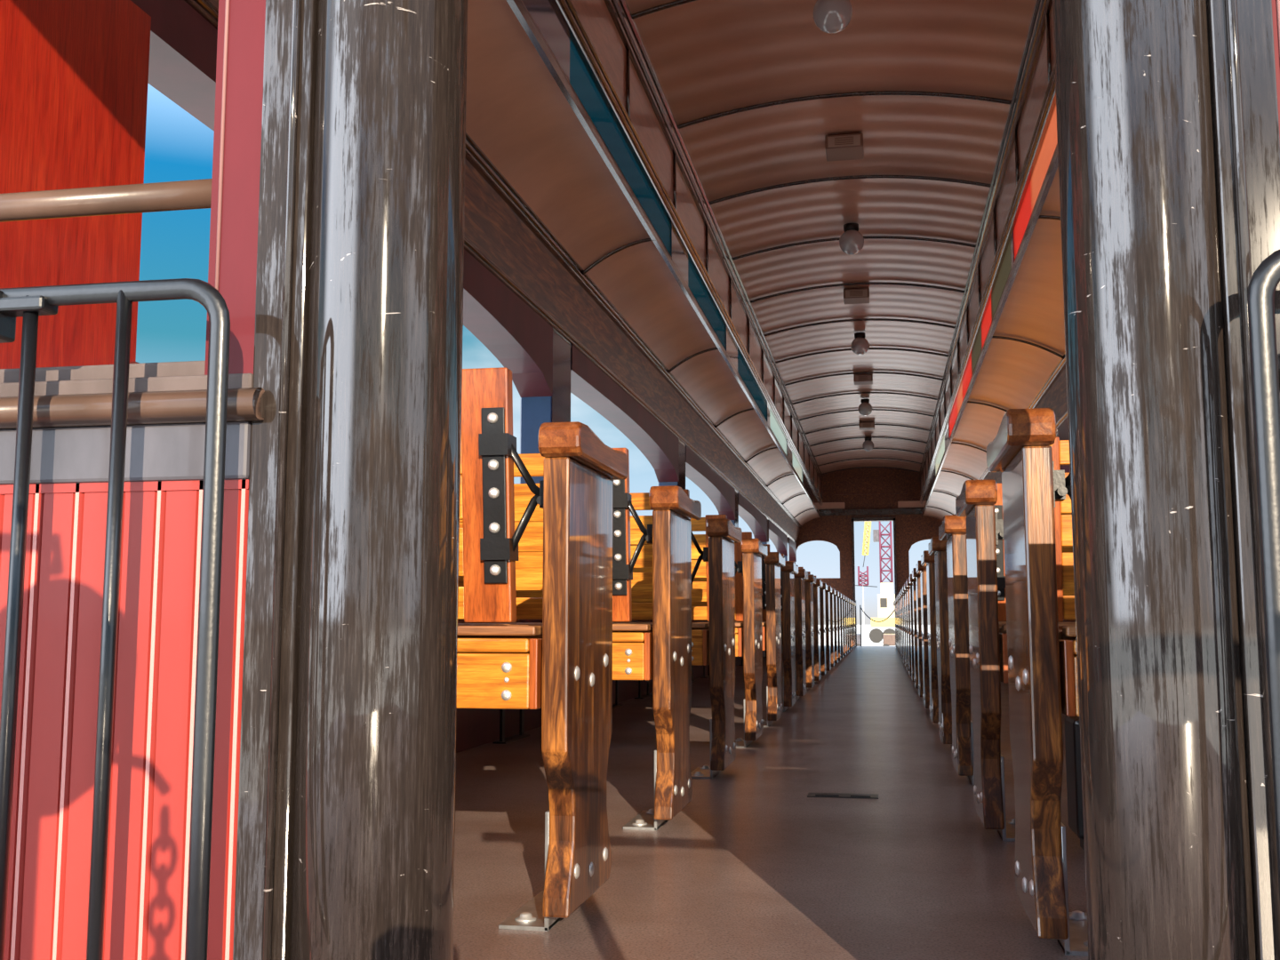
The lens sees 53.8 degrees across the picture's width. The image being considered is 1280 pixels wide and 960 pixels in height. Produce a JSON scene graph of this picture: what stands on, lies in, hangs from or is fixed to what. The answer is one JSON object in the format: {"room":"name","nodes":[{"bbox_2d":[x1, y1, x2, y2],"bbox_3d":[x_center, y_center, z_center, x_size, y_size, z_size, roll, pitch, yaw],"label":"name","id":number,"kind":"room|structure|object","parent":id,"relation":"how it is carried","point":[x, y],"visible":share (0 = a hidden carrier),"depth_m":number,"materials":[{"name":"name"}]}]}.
{"room":"transit interior","nodes":[
{"label":"transit interior","id":0,"kind":"room"},
{"bbox_2d":[0,0,796,752],"bbox_3d":[0.686,0.834,11.566,0.182,1.800,20.780,-1,-6,11],"label":"wall","id":1,"kind":"structure","parent":0,"point":[76,76],"depth_m":2.43,"materials":[{"name":"red paint"}]},
{"bbox_2d":[184,0,1067,543],"bbox_3d":[1.873,-0.814,10.543,2.960,1.314,22.690,-1,-6,11],"label":"ceiling","id":2,"kind":"structure","parent":0,"point":[654,180],"depth_m":6.70,"materials":[{"name":"brown wood"}]},
{"bbox_2d":[812,0,852,33],"bbox_3d":[0.791,-1.937,5.185,0.164,0.195,0.164,-1,-6,11],"label":"ceiling lamp","id":3,"kind":"object","parent":2,"relation":"attached to","point":[829,16],"visible":1,"depth_m":5.13,"materials":[{"name":"clear"}]},
{"bbox_2d":[824,133,863,161],"bbox_3d":[1.113,-1.810,6.868,0.200,0.075,0.206,-1,-6,11],"label":"ceiling speaker","id":4,"kind":"object","parent":2,"relation":"attached to","point":[842,147],"visible":1,"depth_m":6.79,"materials":[{"name":"brown"}]},
{"bbox_2d":[827,135,860,147],"bbox_3d":[1.095,-1.818,6.771,0.170,0.056,0.004,-1,-6,11],"label":"speaker grille","id":5,"kind":"object","parent":4,"relation":"attached to","point":[833,140],"depth_m":6.77,"materials":[{"name":"brown"}]},
{"bbox_2d":[839,223,863,254],"bbox_3d":[1.395,-1.587,8.329,0.164,0.195,0.164,-1,-6,11],"label":"ceiling lamp","id":6,"kind":"object","parent":2,"relation":"attached to","point":[851,242],"visible":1,"depth_m":8.28,"materials":[{"name":"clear glass"}]},
{"bbox_2d":[843,288,869,303],"bbox_3d":[1.719,-1.459,10.021,0.200,0.075,0.206,-1,-6,11],"label":"ceiling speaker","id":7,"kind":"object","parent":2,"relation":"attached to","point":[851,296],"visible":1,"depth_m":9.94,"materials":[{"name":"brown"}]},
{"bbox_2d":[845,288,867,297],"bbox_3d":[1.701,-1.468,9.924,0.170,0.056,0.004,-1,-6,11],"label":"speaker grille","id":8,"kind":"object","parent":7,"relation":"attached to","point":[849,292],"depth_m":9.92,"materials":[{"name":"brown"}]},
{"bbox_2d":[850,332,869,354],"bbox_3d":[2.002,-1.236,11.482,0.164,0.195,0.164,-1,-6,11],"label":"ceiling lamp","id":9,"kind":"object","parent":2,"relation":"attached to","point":[860,345],"visible":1,"depth_m":11.43,"materials":[{"name":"clear glass"}]},
{"bbox_2d":[853,374,872,384],"bbox_3d":[2.386,-1.074,13.487,0.200,0.075,0.206,-1,-6,11],"label":"ceiling speaker","id":10,"kind":"object","parent":2,"relation":"attached to","point":[859,379],"visible":1,"depth_m":13.40,"materials":[{"name":"brown"}]},
{"bbox_2d":[855,375,871,381],"bbox_3d":[2.367,-1.082,13.390,0.170,0.056,0.004,-1,-6,11],"label":"speaker grille","id":11,"kind":"object","parent":10,"relation":"attached to","point":[858,378],"depth_m":13.39,"materials":[{"name":"brown metal"}]},
{"bbox_2d":[858,398,871,415],"bbox_3d":[2.658,-0.856,14.899,0.164,0.195,0.164,-1,-6,11],"label":"ceiling lamp","id":12,"kind":"object","parent":2,"relation":"attached to","point":[865,408],"visible":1,"depth_m":14.85,"materials":[{"name":"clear glass"}]},
{"bbox_2d":[859,422,874,430],"bbox_3d":[3.005,-0.715,16.708,0.200,0.075,0.206,-1,-6,11],"label":"ceiling speaker","id":13,"kind":"object","parent":2,"relation":"attached to","point":[863,426],"visible":1,"depth_m":16.62,"materials":[{"name":"brown"}]},
{"bbox_2d":[860,423,873,427],"bbox_3d":[2.986,-0.724,16.611,0.170,0.056,0.004,-1,-6,11],"label":"speaker grille","id":14,"kind":"object","parent":13,"relation":"attached to","point":[862,425],"depth_m":16.61,"materials":[{"name":"brown"}]},
{"bbox_2d":[862,438,873,451],"bbox_3d":[3.259,-0.508,18.022,0.164,0.195,0.164,-1,-6,11],"label":"ceiling lamp","id":15,"kind":"object","parent":2,"relation":"attached to","point":[868,445],"visible":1,"depth_m":17.96,"materials":[{"name":"clear glass"}]},
{"bbox_2d":[0,0,1279,959],"bbox_3d":[0.111,-0.964,1.280,2.960,3.100,0.148,-1,-6,11],"label":"wall","id":16,"kind":"structure","parent":0,"point":[260,227],"depth_m":1.22,"materials":[{"name":"red metal"}]},
{"bbox_2d":[0,178,212,222],"bbox_3d":[-0.808,-0.305,1.439,0.768,0.031,0.030,-1,-6,11],"label":"grab rail","id":17,"kind":"object","parent":16,"relation":"attached to","point":[195,194],"visible":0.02,"depth_m":1.39,"materials":[{"name":"brown metal"}]},
{"bbox_2d":[452,646,1088,959],"bbox_3d":[1.980,1.686,10.828,2.960,0.064,23.750,-1,-6,11],"label":"floor","id":18,"kind":"structure","parent":0,"point":[848,829],"depth_m":2.54,"materials":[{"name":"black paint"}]},
{"bbox_2d":[0,278,230,959],"bbox_3d":[-0.686,0.199,1.180,0.630,0.766,0.032,-1,-6,11],"label":"iron gate","id":19,"kind":"object","parent":18,"relation":"on","point":[29,303],"visible":1,"depth_m":1.15,"materials":[{"name":"black metal"}]},
{"bbox_2d":[288,0,467,959],"bbox_3d":[-0.255,-0.434,1.296,0.177,2.050,0.177,-1,-6,11],"label":"column","id":20,"kind":"structure","parent":18,"relation":"on","point":[373,833],"depth_m":1.19,"materials":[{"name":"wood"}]},
{"bbox_2d":[456,367,627,931],"bbox_3d":[-0.535,0.270,2.100,0.990,0.830,0.416,-1,-6,11],"label":"slatted bench","id":21,"kind":"object","parent":18,"relation":"on","point":[562,667],"visible":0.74,"depth_m":1.89,"materials":[{"name":"brown wood"}]},
{"bbox_2d":[457,448,701,830],"bbox_3d":[-0.365,0.368,2.984,0.990,0.830,0.416,-1,-6,11],"label":"slatted bench","id":22,"kind":"object","parent":18,"relation":"on","point":[660,652],"visible":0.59,"depth_m":2.77,"materials":[{"name":"orange wood"}]},
{"bbox_2d":[457,488,741,778],"bbox_3d":[-0.196,0.467,3.867,0.990,0.830,0.416,-1,-6,11],"label":"slatted bench","id":23,"kind":"object","parent":18,"relation":"on","point":[713,643],"visible":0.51,"depth_m":3.65,"materials":[{"name":"orange wood"}]},
{"bbox_2d":[492,514,767,747],"bbox_3d":[-0.026,0.565,4.750,0.990,0.830,0.416,-1,-6,11],"label":"slatted bench","id":24,"kind":"object","parent":18,"relation":"on","point":[748,633],"visible":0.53,"depth_m":4.56,"materials":[{"name":"orange wood"}]},
{"bbox_2d":[612,544,798,711],"bbox_3d":[0.314,0.761,6.517,0.990,0.830,0.416,-1,-6,11],"label":"slatted bench","id":25,"kind":"object","parent":18,"relation":"on","point":[787,580],"visible":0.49,"depth_m":6.27,"materials":[{"name":"orange wood"}]},
{"bbox_2d":[632,531,784,727],"bbox_3d":[0.144,0.663,5.634,0.990,0.830,0.416,-1,-6,11],"label":"slatted bench","id":26,"kind":"object","parent":18,"relation":"on","point":[772,628],"visible":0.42,"depth_m":5.39,"materials":[{"name":"orange wood"}]},
{"bbox_2d":[634,553,807,700],"bbox_3d":[0.484,0.860,7.401,0.990,0.830,0.416,-1,-6,11],"label":"slatted bench","id":27,"kind":"object","parent":18,"relation":"on","point":[802,575],"visible":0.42,"depth_m":7.15,"materials":[{"name":"orange wood"}]},
{"bbox_2d":[691,567,822,683],"bbox_3d":[0.824,1.056,9.168,0.990,0.830,0.416,-1,-6,11],"label":"slatted bench","id":28,"kind":"object","parent":18,"relation":"on","point":[819,583],"visible":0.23,"depth_m":8.91,"materials":[{"name":"orange wood"}]},
{"bbox_2d":[700,571,827,678],"bbox_3d":[0.993,1.155,10.051,0.990,0.830,0.416,-1,-6,11],"label":"slatted bench","id":29,"kind":"object","parent":18,"relation":"on","point":[822,609],"visible":0.19,"depth_m":9.80,"materials":[{"name":"orange wood"}]},
{"bbox_2d":[735,560,815,691],"bbox_3d":[0.654,0.958,8.284,0.990,0.830,0.416,-1,-6,11],"label":"slatted bench","id":30,"kind":"object","parent":18,"relation":"on","point":[812,580],"visible":0.24,"depth_m":8.03,"materials":[{"name":"orange wood"}]},
{"bbox_2d":[735,578,835,668],"bbox_3d":[1.333,1.351,11.818,0.990,0.830,0.416,-1,-6,11],"label":"slatted bench","id":31,"kind":"object","parent":18,"relation":"on","point":[831,595],"visible":0.14,"depth_m":11.56,"materials":[{"name":"orange wood"}]},
{"bbox_2d":[738,582,839,665],"bbox_3d":[1.503,1.450,12.702,0.990,0.830,0.416,-1,-6,11],"label":"slatted bench","id":32,"kind":"object","parent":18,"relation":"on","point":[836,595],"visible":0.2,"depth_m":12.45,"materials":[{"name":"orange wood"}]},
{"bbox_2d":[762,586,844,659],"bbox_3d":[1.843,1.646,14.469,0.990,0.830,0.416,-1,-6,11],"label":"slatted bench","id":33,"kind":"object","parent":18,"relation":"on","point":[843,596],"visible":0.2,"depth_m":14.21,"materials":[{"name":"orange wood"}]},
{"bbox_2d":[764,588,846,657],"bbox_3d":[2.013,1.744,15.352,0.990,0.830,0.416,-1,-6,11],"label":"slatted bench","id":34,"kind":"object","parent":18,"relation":"on","point":[844,599],"visible":0.13,"depth_m":15.10,"materials":[{"name":"orange wood"}]},
{"bbox_2d":[781,593,851,652],"bbox_3d":[2.522,2.039,18.003,0.990,0.830,0.416,-1,-6,11],"label":"slatted bench","id":35,"kind":"object","parent":18,"relation":"on","point":[842,594],"visible":0.13,"depth_m":17.75,"materials":[{"name":"orange wood"}]},
{"bbox_2d":[814,576,831,671],"bbox_3d":[1.163,1.253,10.935,0.990,0.830,0.416,-1,-6,11],"label":"slatted bench","id":36,"kind":"object","parent":18,"relation":"on","point":[829,588],"visible":0.16,"depth_m":10.68,"materials":[{"name":"orange wood"}]},
{"bbox_2d":[827,584,841,660],"bbox_3d":[1.673,1.548,13.585,0.990,0.830,0.416,-1,-6,11],"label":"slatted bench","id":37,"kind":"object","parent":18,"relation":"on","point":[840,594],"visible":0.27,"depth_m":13.33,"materials":[{"name":"orange wood"}]},
{"bbox_2d":[835,590,848,654],"bbox_3d":[2.182,1.843,16.236,0.990,0.830,0.416,-1,-6,11],"label":"slatted bench","id":38,"kind":"object","parent":18,"relation":"on","point":[847,598],"visible":0.16,"depth_m":15.98,"materials":[{"name":"orange wood"}]},
{"bbox_2d":[839,592,850,652],"bbox_3d":[2.352,1.941,17.119,0.990,0.830,0.416,-1,-6,11],"label":"slatted bench","id":39,"kind":"object","parent":18,"relation":"on","point":[848,625],"visible":0.14,"depth_m":16.86,"materials":[{"name":"orange wood"}]},
{"bbox_2d":[843,594,853,648],"bbox_3d":[2.692,2.138,18.886,0.990,0.830,0.416,-1,-6,11],"label":"slatted bench","id":40,"kind":"object","parent":18,"relation":"on","point":[844,595],"visible":0.16,"depth_m":18.63,"materials":[{"name":"orange wood"}]},
{"bbox_2d":[845,595,854,647],"bbox_3d":[2.862,2.236,19.769,0.990,0.830,0.416,-1,-6,11],"label":"slatted bench","id":41,"kind":"object","parent":18,"relation":"on","point":[845,596],"visible":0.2,"depth_m":19.51,"materials":[{"name":"orange wood"}]},
{"bbox_2d":[853,602,855,647],"bbox_3d":[3.031,2.334,20.653,0.990,0.830,0.416,-1,-6,11],"label":"slatted bench","id":42,"kind":"object","parent":18,"relation":"on","point":[854,603],"visible":0.13,"depth_m":20.40,"materials":[{"name":"orange wood"}]},
{"bbox_2d":[855,600,894,646],"bbox_3d":[4.133,2.507,22.077,0.720,0.800,0.020,-1,-6,11],"label":"gate","id":43,"kind":"object","parent":18,"relation":"on","point":[860,608],"visible":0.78,"depth_m":22.11,"materials":[{"name":"metal"}]},
{"bbox_2d":[893,604,895,647],"bbox_3d":[4.613,2.301,20.358,1.025,0.830,0.416,-1,-6,11],"label":"slatted bench","id":44,"kind":"object","parent":18,"relation":"on","point":[893,604],"visible":0.16,"depth_m":20.28,"materials":[{"name":"orange wood"}]},
{"bbox_2d":[893,601,896,647],"bbox_3d":[4.444,2.203,19.474,1.025,0.830,0.416,-1,-6,11],"label":"slatted bench","id":45,"kind":"object","parent":18,"relation":"on","point":[893,602],"visible":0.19,"depth_m":19.41,"materials":[{"name":"orange wood"}]},
{"bbox_2d":[894,600,896,647],"bbox_3d":[4.274,2.105,18.591,1.025,0.830,0.416,-1,-6,11],"label":"slatted bench","id":46,"kind":"object","parent":18,"relation":"on","point":[894,600],"visible":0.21,"depth_m":18.50,"materials":[{"name":"orange wood"}]},
{"bbox_2d":[895,602,897,650],"bbox_3d":[4.104,2.006,17.707,1.025,0.830,0.416,-1,-6,11],"label":"slatted bench","id":47,"kind":"object","parent":18,"relation":"on","point":[895,603],"visible":0.14,"depth_m":17.63,"materials":[{"name":"orange wood"}]},
{"bbox_2d":[895,598,898,652],"bbox_3d":[3.934,1.908,16.824,1.025,0.830,0.416,-1,-6,11],"label":"slatted bench","id":48,"kind":"object","parent":18,"relation":"on","point":[895,598],"visible":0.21,"depth_m":16.75,"materials":[{"name":"orange wood"}]},
{"bbox_2d":[896,597,899,654],"bbox_3d":[3.764,1.810,15.940,1.025,0.830,0.416,-1,-6,11],"label":"slatted bench","id":49,"kind":"object","parent":18,"relation":"on","point":[896,597],"visible":0.09,"depth_m":15.87,"materials":[{"name":"orange wood"}]},
{"bbox_2d":[896,595,900,655],"bbox_3d":[3.594,1.712,15.057,1.025,0.830,0.416,-1,-6,11],"label":"slatted bench","id":50,"kind":"object","parent":18,"relation":"on","point":[897,596],"visible":0.14,"depth_m":14.98,"materials":[{"name":"orange wood"}]},
{"bbox_2d":[897,594,902,658],"bbox_3d":[3.425,1.613,14.173,1.025,0.830,0.416,-1,-6,11],"label":"slatted bench","id":51,"kind":"object","parent":18,"relation":"on","point":[898,595],"visible":0.12,"depth_m":14.10,"materials":[{"name":"orange wood"}]},
{"bbox_2d":[898,592,903,661],"bbox_3d":[3.255,1.515,13.290,1.025,0.830,0.416,-1,-6,11],"label":"slatted bench","id":52,"kind":"object","parent":18,"relation":"on","point":[900,597],"visible":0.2,"depth_m":13.21,"materials":[{"name":"orange wood"}]},
{"bbox_2d":[899,590,904,663],"bbox_3d":[3.085,1.417,12.406,1.025,0.830,0.416,-1,-6,11],"label":"slatted bench","id":53,"kind":"object","parent":18,"relation":"on","point":[900,595],"visible":0.13,"depth_m":12.33,"materials":[{"name":"orange wood"}]},
{"bbox_2d":[901,588,906,667],"bbox_3d":[2.915,1.318,11.523,1.025,0.830,0.416,-1,-6,11],"label":"slatted bench","id":54,"kind":"object","parent":18,"relation":"on","point":[902,593],"visible":0.12,"depth_m":11.45,"materials":[{"name":"orange wood"}]},
{"bbox_2d":[902,585,908,671],"bbox_3d":[2.745,1.220,10.639,1.025,0.830,0.416,-1,-6,11],"label":"slatted bench","id":55,"kind":"object","parent":18,"relation":"on","point":[903,589],"visible":0.18,"depth_m":10.56,"materials":[{"name":"orange wood"}]},
{"bbox_2d":[904,582,911,676],"bbox_3d":[2.575,1.122,9.756,1.025,0.830,0.416,-1,-6,11],"label":"slatted bench","id":56,"kind":"object","parent":18,"relation":"on","point":[906,588],"visible":0.18,"depth_m":9.68,"materials":[{"name":"orange wood"}]},
{"bbox_2d":[906,578,914,681],"bbox_3d":[2.405,1.023,8.873,1.025,0.830,0.416,-1,-6,11],"label":"slatted bench","id":57,"kind":"object","parent":18,"relation":"on","point":[908,584],"visible":0.18,"depth_m":8.80,"materials":[{"name":"orange wood"}]},
{"bbox_2d":[912,568,923,696],"bbox_3d":[2.066,0.827,7.106,1.025,0.830,0.416,-1,-6,11],"label":"slatted bench","id":58,"kind":"object","parent":18,"relation":"on","point":[915,575],"visible":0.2,"depth_m":7.03,"materials":[{"name":"orange wood"}]},
{"bbox_2d":[920,550,938,723],"bbox_3d":[1.726,0.630,5.339,1.025,0.830,0.416,-1,-6,11],"label":"slatted bench","id":59,"kind":"object","parent":18,"relation":"on","point":[926,560],"visible":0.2,"depth_m":5.26,"materials":[{"name":"orange wood"}]},
{"bbox_2d":[908,573,1075,688],"bbox_3d":[2.236,0.925,7.989,1.025,0.830,0.416,-1,-6,11],"label":"slatted bench","id":60,"kind":"object","parent":18,"relation":"on","point":[910,580],"visible":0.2,"depth_m":7.91,"materials":[{"name":"orange wood"}]},
{"bbox_2d":[915,560,1075,708],"bbox_3d":[1.896,0.729,6.222,1.025,0.830,0.416,-1,-6,11],"label":"slatted bench","id":61,"kind":"object","parent":18,"relation":"on","point":[920,569],"visible":0.18,"depth_m":6.14,"materials":[{"name":"orange wood"}]},
{"bbox_2d":[928,536,1075,745],"bbox_3d":[1.556,0.532,4.455,1.025,0.830,0.416,-1,-6,11],"label":"slatted bench","id":62,"kind":"object","parent":18,"relation":"on","point":[937,548],"visible":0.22,"depth_m":4.38,"materials":[{"name":"orange wood"}]},
{"bbox_2d":[938,483,1075,784],"bbox_3d":[1.386,0.434,3.572,1.025,0.830,0.416,-1,-6,11],"label":"slatted bench","id":63,"kind":"object","parent":18,"relation":"on","point":[952,530],"visible":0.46,"depth_m":3.49,"materials":[{"name":"orange wood"}]},
{"bbox_2d":[955,436,1075,841],"bbox_3d":[1.216,0.335,2.688,1.025,0.830,0.416,-1,-6,11],"label":"slatted bench","id":64,"kind":"object","parent":18,"relation":"on","point":[977,500],"visible":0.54,"depth_m":2.61,"materials":[{"name":"orange wood"}]},
{"bbox_2d":[986,408,1087,956],"bbox_3d":[1.047,0.237,1.805,1.025,0.830,0.416,-1,-6,11],"label":"slatted bench","id":65,"kind":"object","parent":18,"relation":"on","point":[1043,678],"visible":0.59,"depth_m":1.73,"materials":[{"name":"brown wood"}]},
{"bbox_2d":[1064,715,1084,850],"bbox_3d":[1.099,0.595,2.453,0.500,0.260,0.148,-1,-6,11],"label":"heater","id":66,"kind":"object","parent":18,"relation":"on","point":[1072,725],"visible":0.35,"depth_m":2.46,"materials":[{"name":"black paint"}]},
{"bbox_2d":[1052,0,1256,959],"bbox_3d":[0.452,-0.449,1.161,0.163,2.050,0.163,-1,-6,11],"label":"column","id":67,"kind":"structure","parent":18,"relation":"on","point":[1168,861],"depth_m":1.06,"materials":[{"name":"metal"}]},
{"bbox_2d":[1247,248,1279,903],"bbox_3d":[0.787,0.178,0.899,0.630,0.745,0.032,-1,-6,11],"label":"iron gate","id":68,"kind":"object","parent":18,"relation":"on","point":[1265,279],"visible":1,"depth_m":0.97,"materials":[{"name":"black metal"}]},
{"bbox_2d":[788,464,942,647],"bbox_3d":[4.006,1.290,21.541,2.960,3.100,0.160,-1,-6,11],"label":"wall","id":69,"kind":"structure","parent":0,"point":[867,494],"depth_m":21.61,"materials":[{"name":"brown wood"}]},
{"bbox_2d":[1056,418,1070,621],"bbox_3d":[3.418,0.776,11.047,0.182,1.800,20.780,-1,-6,11],"label":"wall","id":70,"kind":"structure","parent":0,"point":[1062,432],"depth_m":8.56,"materials":[{"name":"red paint"}]},
{"label":"outside","id":71,"kind":"structure","parent":0,"visible":0},
{"bbox_2d":[856,624,895,646],"bbox_3d":[32.843,20.748,170.643,600.000,0.100,650.000,-1,-6,11],"label":"ground","id":72,"kind":"structure","parent":71,"point":[868,628],"depth_m":167.51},
{"bbox_2d":[856,633,860,646],"bbox_3d":[11.690,9.012,69.941,1.240,0.944,3.100,-1,-6,11],"label":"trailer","id":73,"kind":"object","parent":72,"relation":"on","point":[858,635],"visible":0.17,"depth_m":68.46,"materials":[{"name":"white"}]},
{"bbox_2d":[855,521,877,640],"bbox_3d":[19.171,6.957,108.221,2.204,13.507,0.890,-1,-6,11],"label":"construction crane","id":74,"kind":"object","parent":72,"relation":"on","point":[868,528],"visible":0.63,"depth_m":108.05,"materials":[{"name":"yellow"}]},
{"bbox_2d":[869,520,895,642],"bbox_3d":[19.249,4.833,98.148,3.100,15.501,2.500,-1,-6,11],"label":"construction crane","id":75,"kind":"object","parent":72,"relation":"on","point":[885,606],"visible":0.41,"depth_m":97.00,"materials":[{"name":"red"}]},
{"bbox_2d":[882,633,895,646],"bbox_3d":[13.950,8.964,69.512,1.240,0.944,3.100,-1,-6,11],"label":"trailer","id":76,"kind":"object","parent":72,"relation":"on","point":[888,639],"visible":0.38,"depth_m":68.16,"materials":[{"name":"brown"}]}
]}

